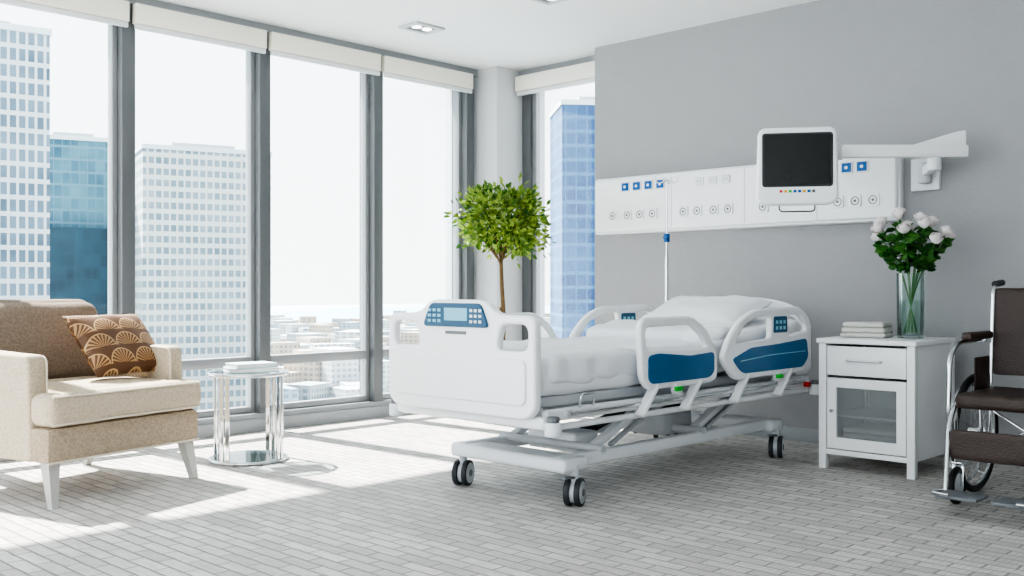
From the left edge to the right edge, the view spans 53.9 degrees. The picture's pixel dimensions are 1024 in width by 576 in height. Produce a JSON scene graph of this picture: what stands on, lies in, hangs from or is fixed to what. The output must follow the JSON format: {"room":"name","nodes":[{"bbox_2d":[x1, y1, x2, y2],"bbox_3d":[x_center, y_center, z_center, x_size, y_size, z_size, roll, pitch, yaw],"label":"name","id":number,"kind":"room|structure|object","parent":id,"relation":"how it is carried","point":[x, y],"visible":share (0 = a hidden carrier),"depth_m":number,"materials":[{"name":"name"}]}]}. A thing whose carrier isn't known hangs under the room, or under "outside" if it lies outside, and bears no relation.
{"room":"hospital room","nodes":[
{"label":"hospital room","id":0,"kind":"room"},
{"bbox_2d":[108,0,477,412],"bbox_3d":[-3.330,-0.515,6.177,0.430,2.870,8.270,0,0,44],"label":"wall window","id":1,"kind":"structure","parent":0,"point":[270,28],"depth_m":7.44,"materials":[{"name":"white metal"}]},
{"bbox_2d":[0,0,128,27],"bbox_3d":[-2.877,-1.800,6.276,0.055,0.170,1.000,0,0,44],"label":"roller blind","id":2,"kind":"object","parent":1,"relation":"attached to","point":[112,12],"visible":1,"depth_m":6.42,"materials":[{"name":"fabric"}]},
{"bbox_2d":[132,3,266,53],"bbox_3d":[-2.155,-1.800,7.024,0.055,0.170,1.000,0,0,44],"label":"roller blind","id":3,"kind":"object","parent":1,"relation":"attached to","point":[147,18],"visible":1,"depth_m":6.97,"materials":[{"name":"fabric"}]},
{"bbox_2d":[268,32,380,75],"bbox_3d":[-1.427,-1.800,7.780,0.055,0.170,1.020,0,0,44],"label":"roller blind","id":4,"kind":"object","parent":1,"relation":"attached to","point":[279,45],"visible":1,"depth_m":7.72,"materials":[{"name":"fabric"}]},
{"bbox_2d":[382,56,472,93],"bbox_3d":[-0.701,-1.800,8.532,0.055,0.170,0.990,0,0,44],"label":"roller blind","id":5,"kind":"object","parent":1,"relation":"attached to","point":[392,67],"visible":1,"depth_m":8.48,"materials":[{"name":"fabric"}]},
{"bbox_2d":[198,399,390,424],"bbox_3d":[-3.330,0.985,6.177,0.430,0.130,8.270,0,0,44],"label":"kerb","id":6,"kind":"object","parent":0,"point":[306,410],"depth_m":7.69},
{"bbox_2d":[117,3,134,314],"bbox_3d":[-2.612,-0.485,6.742,0.200,2.810,0.090,0,0,44],"label":"window frame","id":7,"kind":"structure","parent":6,"relation":"on","point":[125,36],"depth_m":6.67,"materials":[{"name":"metal"}]},
{"bbox_2d":[0,405,412,461],"bbox_3d":[-3.164,1.005,6.018,0.030,0.090,8.270,0,0,44],"label":"baseboard","id":8,"kind":"structure","parent":6,"relation":"attached to","point":[254,425],"depth_m":7.64,"materials":[{"name":"white"}]},
{"bbox_2d":[197,406,249,417],"bbox_3d":[-2.255,0.897,7.120,0.070,0.045,0.880,0,0,44],"label":"sill","id":9,"kind":"structure","parent":6,"relation":"on","point":[244,409],"depth_m":7.29,"materials":[{"name":"metal"}]},
{"bbox_2d":[255,32,269,412],"bbox_3d":[-1.890,-0.485,7.490,0.200,2.810,0.090,0,0,44],"label":"window frame","id":10,"kind":"structure","parent":6,"relation":"on","point":[262,61],"depth_m":7.41,"materials":[{"name":"metal"}]},
{"bbox_2d":[270,395,365,410],"bbox_3d":[-1.526,0.897,7.875,0.070,0.045,0.900,0,0,44],"label":"sill","id":11,"kind":"structure","parent":6,"relation":"on","point":[359,398],"depth_m":7.88,"materials":[{"name":"metal"}]},
{"bbox_2d":[359,56,382,401],"bbox_3d":[-1.154,-0.485,8.254,0.200,2.810,0.090,0,0,44],"label":"window frame","id":12,"kind":"structure","parent":6,"relation":"on","point":[375,82],"depth_m":8.19,"materials":[{"name":"metal"}]},
{"bbox_2d":[383,392,391,398],"bbox_3d":[-0.800,0.897,8.628,0.070,0.045,0.870,0,0,44],"label":"sill","id":13,"kind":"structure","parent":6,"relation":"on","point":[385,395],"depth_m":8.34,"materials":[{"name":"metal"}]},
{"bbox_2d":[452,76,473,299],"bbox_3d":[-0.439,-0.485,8.995,0.200,2.810,0.090,0,0,44],"label":"window frame","id":14,"kind":"structure","parent":6,"relation":"on","point":[467,99],"depth_m":8.93,"materials":[{"name":"metal"}]},
{"bbox_3d":[-2.572,-0.485,6.790,0.070,2.810,0.035,0,0,44],"label":"door frame","id":15,"kind":"structure","parent":6,"relation":"on","visible":0},
{"bbox_2d":[182,356,251,370],"bbox_3d":[-2.247,0.540,7.113,0.090,0.070,0.880,0,0,44],"label":"transom","id":16,"kind":"object","parent":15,"relation":"attached to","point":[206,363],"visible":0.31,"depth_m":7.16,"materials":[{"name":"metal"}]},
{"bbox_3d":[-1.850,-0.485,7.539,0.070,2.810,0.035,0,0,44],"label":"door frame","id":17,"kind":"structure","parent":6,"relation":"on","visible":0},
{"bbox_2d":[270,350,366,364],"bbox_3d":[-1.518,0.540,7.869,0.090,0.070,0.900,0,0,44],"label":"transom","id":18,"kind":"object","parent":17,"relation":"attached to","point":[351,354],"visible":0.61,"depth_m":7.82,"materials":[{"name":"metal"}]},
{"bbox_3d":[-1.114,-0.485,8.302,0.070,2.810,0.035,0,0,44],"label":"door frame","id":19,"kind":"structure","parent":6,"relation":"on","visible":0},
{"bbox_2d":[383,348,388,357],"bbox_3d":[-0.793,0.540,8.621,0.090,0.070,0.870,0,0,44],"label":"transom","id":20,"kind":"object","parent":19,"relation":"attached to","point":[386,350],"visible":0.22,"depth_m":8.30,"materials":[{"name":"metal"}]},
{"bbox_2d":[158,0,815,70],"bbox_3d":[-0.063,-2.025,3.464,8.900,0.150,8.900,0,0,44],"label":"ceiling","id":21,"kind":"structure","parent":0,"point":[519,35],"depth_m":7.37,"materials":[{"name":"paint"}]},
{"bbox_2d":[398,21,444,34],"bbox_3d":[-0.674,-1.942,7.527,0.220,0.016,0.280,0,0,44],"label":"recessed light","id":22,"kind":"object","parent":21,"relation":"in","point":[417,27],"visible":1,"depth_m":7.52,"materials":[{"name":"white metal"}]},
{"bbox_2d":[532,0,567,4],"bbox_3d":[0.232,-1.942,6.723,0.220,0.016,0.280,0,0,44],"label":"recessed light","id":23,"kind":"object","parent":21,"relation":"in","point":[546,2],"visible":1,"depth_m":6.82,"materials":[{"name":"white metal"}]},
{"bbox_2d":[446,66,544,340],"bbox_3d":[-0.155,-0.450,9.297,0.670,3.000,0.630,0,0,44],"label":"column","id":24,"kind":"structure","parent":0,"point":[497,105],"depth_m":8.98,"materials":[{"name":"paint"}]},
{"bbox_2d":[0,408,1023,575],"bbox_3d":[-0.063,1.150,3.464,8.900,0.200,8.900,0,0,44],"label":"floor","id":25,"kind":"structure","parent":0,"point":[379,496],"depth_m":4.75,"materials":[{"name":"ceramic tile"},{"name":"grout"}]},
{"bbox_2d":[0,299,200,509],"bbox_3d":[-2.368,0.556,5.396,0.996,0.988,0.961,0,0,29],"label":"armchair","id":26,"kind":"object","parent":25,"relation":"on","point":[55,410],"visible":0.93,"depth_m":5.17,"materials":[{"name":"beige fabric"}]},
{"bbox_2d":[0,302,96,378],"bbox_3d":[-2.591,0.295,5.518,0.210,0.435,0.754,0,0,29],"label":"cushion","id":27,"kind":"object","parent":26,"relation":"on","point":[40,328],"depth_m":5.50,"materials":[{"name":"beige fabric"}]},
{"bbox_2d":[48,376,164,392],"bbox_3d":[-2.311,0.577,5.364,0.683,0.182,0.774,0,0,29],"label":"seat cushion","id":28,"kind":"object","parent":26,"relation":"on","point":[56,384],"depth_m":5.28,"materials":[{"name":"beige fabric"}]},
{"bbox_2d":[62,314,155,377],"bbox_3d":[-2.173,0.310,5.554,0.291,0.324,0.520,0,0,26],"label":"throw pillow","id":29,"kind":"object","parent":26,"relation":"on","point":[112,345],"visible":0.95,"depth_m":5.44,"materials":[{"name":"fabric"}]},
{"bbox_2d":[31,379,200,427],"bbox_3d":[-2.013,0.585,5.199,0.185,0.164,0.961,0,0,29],"label":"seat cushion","id":30,"kind":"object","parent":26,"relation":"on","point":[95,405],"depth_m":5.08,"materials":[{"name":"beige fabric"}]},
{"bbox_2d":[206,369,289,465],"bbox_3d":[-1.611,0.779,6.152,0.494,0.542,0.494,0,0,34],"label":"round side table","id":31,"kind":"object","parent":25,"relation":"on","point":[244,457],"visible":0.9,"depth_m":6.06,"materials":[{"name":"silver metal"}]},
{"bbox_2d":[223,361,279,372],"bbox_3d":[-1.597,0.483,6.166,0.300,0.051,0.240,0,0,-26],"label":"book stack","id":32,"kind":"object","parent":31,"relation":"on","point":[254,366],"visible":1,"depth_m":6.10,"materials":[{"name":"paper"}]},
{"bbox_2d":[443,173,556,339],"bbox_3d":[-0.074,0.080,7.919,0.829,1.940,0.923,0,0,23],"label":"ficus tree","id":33,"kind":"object","parent":25,"relation":"on","point":[516,229],"visible":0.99,"depth_m":7.75,"materials":[{"name":"green plant"}]},
{"bbox_2d":[389,295,818,506],"bbox_3d":[0.631,0.547,5.739,1.182,1.005,2.618,0,0,44],"label":"hospital bed","id":34,"kind":"object","parent":25,"relation":"on","point":[685,350],"visible":1,"depth_m":5.11,"materials":[{"name":"white plastic"}]},
{"bbox_2d":[642,295,772,323],"bbox_3d":[1.207,0.161,6.366,0.740,0.184,0.460,0,18,41],"label":"pillow","id":35,"kind":"object","parent":34,"relation":"on","point":[708,309],"depth_m":6.24,"materials":[{"name":"white fabric"}]},
{"bbox_2d":[633,174,691,437],"bbox_3d":[1.124,0.120,7.233,0.463,1.860,0.480,0,0,44],"label":"pole","id":36,"kind":"object","parent":25,"relation":"on","point":[666,237],"visible":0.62,"depth_m":7.24,"materials":[{"name":"silver metal"}]},
{"bbox_2d":[816,336,955,479],"bbox_3d":[2.189,0.671,5.897,0.584,0.757,0.611,0,0,44],"label":"base cabinet","id":37,"kind":"object","parent":25,"relation":"on","point":[884,399],"visible":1,"depth_m":5.74,"materials":[{"name":"white paint"}]},
{"bbox_2d":[840,321,893,337],"bbox_3d":[2.111,0.247,5.993,0.262,0.093,0.204,0,0,36],"label":"folded towels","id":38,"kind":"object","parent":37,"relation":"on","point":[862,329],"visible":1,"depth_m":5.92,"materials":[{"name":"white fabric"}]},
{"bbox_2d":[838,407,895,421],"bbox_3d":[2.214,0.744,5.923,0.504,0.012,0.500,0,0,44],"label":"shelf","id":39,"kind":"object","parent":37,"relation":"attached to","point":[872,413],"depth_m":5.92,"materials":[{"name":"white paint"}]},
{"bbox_2d":[843,423,895,436],"bbox_3d":[2.127,0.820,5.833,0.326,0.036,0.272,0,0,44],"label":"towel","id":40,"kind":"object","parent":37,"relation":"on","point":[861,429],"depth_m":5.78,"materials":[{"name":"white fabric"}]},
{"bbox_2d":[843,432,895,442],"bbox_3d":[2.127,0.854,5.833,0.326,0.036,0.272,0,0,44],"label":"shelf","id":41,"kind":"object","parent":37,"relation":"on","point":[888,437],"depth_m":5.72,"materials":[{"name":"white wood"}]},
{"bbox_2d":[870,207,955,338],"bbox_3d":[2.325,-0.091,5.890,0.470,0.765,0.434,0,0,44],"label":"vase","id":42,"kind":"object","parent":37,"relation":"on","point":[926,259],"visible":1,"depth_m":5.86,"materials":[{"name":"clear glass"}]},
{"bbox_2d":[930,280,1023,509],"bbox_3d":[2.443,0.502,4.838,0.666,1.095,1.053,0,0,44],"label":"wheelchair","id":43,"kind":"object","parent":25,"relation":"on","point":[1006,333],"visible":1,"depth_m":4.92,"materials":[{"name":"brown leather"}]},
{"bbox_2d":[595,0,1023,434],"bbox_3d":[3.451,-0.450,5.876,7.190,3.000,0.550,0,0,44],"label":"wall","id":44,"kind":"structure","parent":0,"point":[874,72],"depth_m":6.76,"materials":[{"name":"grey paint"}]},
{"bbox_2d":[515,61,594,95],"bbox_3d":[0.412,-1.800,8.653,1.020,0.170,0.070,0,0,44],"label":"roller blind","id":45,"kind":"object","parent":44,"relation":"attached to","point":[583,73],"visible":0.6,"depth_m":8.65,"materials":[{"name":"fabric"}]},
{"bbox_2d":[520,56,594,75],"bbox_3d":[0.561,-1.920,8.808,1.040,0.060,0.340,0,0,44],"label":"header","id":46,"kind":"object","parent":44,"relation":"attached to","point":[592,58],"depth_m":8.73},
{"bbox_2d":[599,158,903,234],"bbox_3d":[1.588,-0.647,7.247,2.465,0.445,0.059,0,0,44],"label":"backplate","id":47,"kind":"object","parent":44,"relation":"attached to","point":[900,160],"visible":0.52,"depth_m":6.63,"materials":[{"name":"white plastic"}]},
{"bbox_2d":[595,158,897,231],"bbox_3d":[1.558,-0.652,7.215,2.445,0.415,0.050,0,0,44],"label":"wall panel","id":48,"kind":"object","parent":47,"relation":"attached to","point":[881,178],"visible":0.57,"depth_m":7.19,"materials":[{"name":"white plastic"}]},
{"bbox_2d":[609,211,616,220],"bbox_3d":[0.794,-0.565,7.911,0.080,0.080,0.014,0,0,44],"label":"outlet","id":49,"kind":"object","parent":48,"relation":"attached to","point":[615,212],"visible":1,"depth_m":7.90,"materials":[{"name":"white plastic"}]},
{"bbox_2d":[623,210,631,220],"bbox_3d":[0.895,-0.565,7.814,0.080,0.080,0.014,0,0,44],"label":"outlet","id":50,"kind":"object","parent":48,"relation":"attached to","point":[624,211],"visible":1,"depth_m":7.80,"materials":[{"name":"white plastic"}]},
{"bbox_2d":[635,209,643,219],"bbox_3d":[0.981,-0.565,7.731,0.080,0.080,0.014,0,0,44],"label":"outlet","id":51,"kind":"object","parent":48,"relation":"attached to","point":[636,210],"visible":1,"depth_m":7.72,"materials":[{"name":"white plastic"}]},
{"bbox_2d":[648,208,656,218],"bbox_3d":[1.068,-0.565,7.647,0.080,0.080,0.014,0,0,44],"label":"outlet","id":52,"kind":"object","parent":48,"relation":"attached to","point":[649,209],"visible":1,"depth_m":7.64,"materials":[{"name":"white plastic"}]},
{"bbox_2d":[671,174,671,226],"bbox_3d":[1.194,-0.655,7.534,0.004,0.390,0.008,0,0,44],"label":"seam","id":53,"kind":"object","parent":48,"relation":"attached to","point":[671,174],"visible":1,"depth_m":7.53,"materials":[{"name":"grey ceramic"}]},
{"bbox_2d":[679,206,687,216],"bbox_3d":[1.269,-0.565,7.453,0.080,0.080,0.014,0,0,44],"label":"outlet","id":54,"kind":"object","parent":48,"relation":"attached to","point":[680,207],"visible":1,"depth_m":7.45,"materials":[{"name":"white plastic"}]},
{"bbox_2d":[692,205,701,215],"bbox_3d":[1.356,-0.565,7.370,0.080,0.080,0.014,0,0,44],"label":"outlet","id":55,"kind":"object","parent":48,"relation":"attached to","point":[694,206],"visible":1,"depth_m":7.36,"materials":[{"name":"white plastic"}]},
{"bbox_2d":[695,177,703,185],"bbox_3d":[1.371,-0.780,7.357,0.070,0.060,0.012,0,0,44],"label":"switch","id":56,"kind":"object","parent":48,"relation":"attached to","point":[700,180],"visible":1,"depth_m":7.35,"materials":[{"name":"white plastic"}]},
{"bbox_2d":[708,176,716,184],"bbox_3d":[1.450,-0.780,7.280,0.070,0.060,0.012,0,0,44],"label":"switch","id":57,"kind":"object","parent":48,"relation":"attached to","point":[711,178],"visible":1,"depth_m":7.27,"materials":[{"name":"white plastic"}]},
{"bbox_2d":[709,204,718,215],"bbox_3d":[1.456,-0.565,7.273,0.080,0.080,0.014,0,0,44],"label":"outlet","id":58,"kind":"object","parent":48,"relation":"attached to","point":[710,205],"visible":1,"depth_m":7.26,"materials":[{"name":"white plastic"}]},
{"bbox_2d":[721,174,729,182],"bbox_3d":[1.529,-0.780,7.204,0.070,0.060,0.012,0,0,44],"label":"switch","id":59,"kind":"object","parent":48,"relation":"attached to","point":[725,177],"visible":1,"depth_m":7.20,"materials":[{"name":"white plastic"}]},
{"bbox_2d":[723,203,732,214],"bbox_3d":[1.543,-0.565,7.189,0.080,0.080,0.014,0,0,44],"label":"outlet","id":60,"kind":"object","parent":48,"relation":"attached to","point":[724,204],"visible":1,"depth_m":7.18,"materials":[{"name":"white plastic"}]},
{"bbox_2d":[744,167,744,222],"bbox_3d":[1.641,-0.655,7.104,0.004,0.390,0.008,0,0,44],"label":"seam","id":61,"kind":"object","parent":48,"relation":"attached to","point":[744,167],"visible":1,"depth_m":7.10,"materials":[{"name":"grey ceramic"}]},
{"bbox_2d":[621,160,868,192],"bbox_3d":[1.572,-0.785,7.166,1.999,0.080,0.013,0,0,44],"label":"socket","id":62,"kind":"object","parent":48,"relation":"attached to","point":[851,162],"visible":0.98,"depth_m":6.60,"materials":[{"name":"blue plastic"},{"name":"white plastic"}]},
{"bbox_2d":[622,183,627,190],"bbox_3d":[0.879,-0.785,7.827,0.066,0.060,0.011,0,0,44],"label":"socket","id":63,"kind":"object","parent":62,"relation":"attached to","point":[623,184],"visible":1,"depth_m":7.82,"materials":[{"name":"blue plastic"}]},
{"bbox_2d":[633,182,639,189],"bbox_3d":[0.959,-0.785,7.750,0.066,0.060,0.011,0,0,44],"label":"socket","id":64,"kind":"object","parent":62,"relation":"attached to","point":[634,183],"visible":1,"depth_m":7.74,"materials":[{"name":"blue plastic"}]},
{"bbox_2d":[644,181,651,188],"bbox_3d":[1.038,-0.785,7.674,0.066,0.060,0.011,0,0,44],"label":"socket","id":65,"kind":"object","parent":62,"relation":"attached to","point":[645,182],"visible":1,"depth_m":7.67,"materials":[{"name":"blue plastic"}]},
{"bbox_2d":[656,180,663,187],"bbox_3d":[1.117,-0.785,7.598,0.066,0.060,0.011,0,0,44],"label":"socket","id":66,"kind":"object","parent":62,"relation":"attached to","point":[658,181],"visible":0.81,"depth_m":7.59,"materials":[{"name":"blue plastic"}]},
{"bbox_2d":[841,163,850,172],"bbox_3d":[2.182,-0.785,6.571,0.066,0.060,0.011,0,0,44],"label":"socket","id":67,"kind":"object","parent":62,"relation":"attached to","point":[843,165],"visible":1,"depth_m":6.57,"materials":[{"name":"blue plastic"}]},
{"bbox_2d":[857,161,866,170],"bbox_3d":[2.258,-0.785,6.498,0.066,0.060,0.011,0,0,44],"label":"socket","id":68,"kind":"object","parent":62,"relation":"attached to","point":[864,163],"visible":1,"depth_m":6.49,"materials":[{"name":"blue plastic"}]},
{"bbox_2d":[596,218,897,234],"bbox_3d":[1.562,-0.439,7.220,2.445,0.022,0.038,0,0,44],"label":"lower lip","id":69,"kind":"object","parent":48,"relation":"attached to","point":[888,219],"visible":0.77,"depth_m":7.09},
{"bbox_2d":[758,203,768,212],"bbox_3d":[1.744,-0.565,6.995,0.080,0.080,0.014,0,0,44],"label":"outlet","id":70,"kind":"object","parent":48,"relation":"attached to","point":[767,207],"visible":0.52,"depth_m":6.99,"materials":[{"name":"white plastic"}]},
{"bbox_2d":[832,196,843,207],"bbox_3d":[2.140,-0.565,6.613,0.080,0.080,0.014,0,0,44],"label":"outlet","id":71,"kind":"object","parent":48,"relation":"attached to","point":[840,197],"visible":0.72,"depth_m":6.60,"materials":[{"name":"white plastic"}]},
{"bbox_2d":[849,194,861,206],"bbox_3d":[2.227,-0.565,6.530,0.080,0.080,0.014,0,0,44],"label":"outlet","id":72,"kind":"object","parent":48,"relation":"attached to","point":[859,196],"visible":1,"depth_m":6.52,"materials":[{"name":"white plastic"}]},
{"bbox_2d":[867,193,879,205],"bbox_3d":[2.313,-0.565,6.447,0.080,0.080,0.014,0,0,44],"label":"outlet","id":73,"kind":"object","parent":48,"relation":"attached to","point":[877,195],"visible":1,"depth_m":6.43,"materials":[{"name":"white plastic"}]},
{"bbox_2d":[594,414,1022,466],"bbox_3d":[3.255,1.005,5.673,7.190,0.090,0.015,0,0,44],"label":"baseboard","id":74,"kind":"structure","parent":44,"relation":"attached to","point":[788,433],"depth_m":6.92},
{"bbox_2d":[756,127,967,211],"bbox_3d":[2.044,-0.685,6.056,1.274,0.491,0.515,0,0,-7],"label":"monitor","id":75,"kind":"object","parent":44,"relation":"attached to","point":[797,166],"visible":1,"depth_m":5.83,"materials":[{"name":"white plastic"}]},
{"bbox_3d":[0.561,0.985,8.808,1.040,0.130,0.340,0,0,44],"label":"kerb","id":76,"kind":"object","parent":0,"visible":0},
{"bbox_2d":[522,92,539,339],"bbox_3d":[0.184,-0.485,9.061,0.145,2.810,0.120,0,0,44],"label":"window frame","id":77,"kind":"structure","parent":76,"relation":"on","point":[527,100],"depth_m":9.01,"materials":[{"name":"metal"}]},
{"label":"outside","id":78,"kind":"structure","parent":0,"visible":0},
{"bbox_2d":[271,304,549,392],"bbox_3d":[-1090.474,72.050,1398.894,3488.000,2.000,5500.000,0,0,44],"label":"ground","id":79,"kind":"structure","parent":78,"point":[287,307],"depth_m":3669.18,"materials":[{"name":"white"}]},
{"bbox_2d":[0,21,51,299],"bbox_3d":[-106.146,9.550,198.217,24.600,123.000,24.600,0,0,-34],"label":"office tower","id":80,"kind":"structure","parent":79,"relation":"on","point":[24,50],"depth_m":192.48,"materials":[{"name":"concrete"}]},
{"bbox_2d":[50,132,107,314],"bbox_3d":[-127.847,13.050,296.436,25.300,116.000,30.300,0,0,-26],"label":"office tower","id":81,"kind":"structure","parent":79,"relation":"on","point":[78,161],"depth_m":284.67,"materials":[{"name":"teal glass"}]},
{"bbox_2d":[52,132,93,136],"bbox_3d":[-129.872,-44.050,297.505,11.000,1.800,13.000,0,0,-26],"label":"plant","id":82,"kind":"object","parent":81,"relation":"on","point":[54,133],"depth_m":291.63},
{"bbox_2d":[135,142,271,410],"bbox_3d":[-88.636,15.550,285.524,34.600,111.000,26.600,0,0,-28],"label":"office tower","id":83,"kind":"structure","parent":79,"relation":"on","point":[190,198],"depth_m":272.83,"materials":[{"name":"concrete"}]},
{"bbox_2d":[169,142,234,148],"bbox_3d":[-88.636,-39.050,285.524,17.000,1.800,13.000,0,0,-28],"label":"plant","id":84,"kind":"object","parent":83,"relation":"on","point":[173,143],"depth_m":279.57,"materials":[{"name":"white"}]},
{"bbox_2d":[271,318,417,400],"bbox_3d":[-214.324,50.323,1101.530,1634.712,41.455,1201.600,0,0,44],"label":"blocks","id":85,"kind":"object","parent":79,"relation":"on","point":[308,390],"visible":0.06,"depth_m":790.23},
{"bbox_2d":[271,307,549,322],"bbox_3d":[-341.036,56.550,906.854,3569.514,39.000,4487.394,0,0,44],"label":"hills","id":86,"kind":"structure","parent":79,"relation":"on","point":[321,315],"depth_m":2093.70,"materials":[{"name":"white"}]},
{"bbox_2d":[271,310,549,397],"bbox_3d":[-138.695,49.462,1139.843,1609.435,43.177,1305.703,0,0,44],"label":"blocks","id":87,"kind":"object","parent":79,"relation":"on","point":[343,375],"visible":0.04,"depth_m":635.12},
{"bbox_2d":[271,313,549,383],"bbox_3d":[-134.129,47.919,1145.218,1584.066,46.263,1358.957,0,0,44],"label":"blocks","id":88,"kind":"object","parent":79,"relation":"on","point":[299,372],"visible":0.03,"depth_m":753.31},
{"bbox_2d":[271,310,549,402],"bbox_3d":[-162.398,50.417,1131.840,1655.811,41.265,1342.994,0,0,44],"label":"blocks","id":89,"kind":"object","parent":79,"relation":"on","point":[290,394],"visible":0.01,"depth_m":772.39},
{"bbox_2d":[549,96,594,337],"bbox_3d":[20.883,12.050,252.151,20.600,118.000,20.600,0,0,-6],"label":"office tower","id":90,"kind":"structure","parent":79,"relation":"on","point":[572,121],"depth_m":241.71,"materials":[{"name":"blue glass"}]},
{"bbox_2d":[576,96,594,99],"bbox_3d":[20.883,-46.050,252.151,10.000,1.800,10.000,0,0,-6],"label":"plant","id":91,"kind":"object","parent":90,"relation":"on","point":[580,97],"depth_m":246.84,"materials":[{"name":"white"}]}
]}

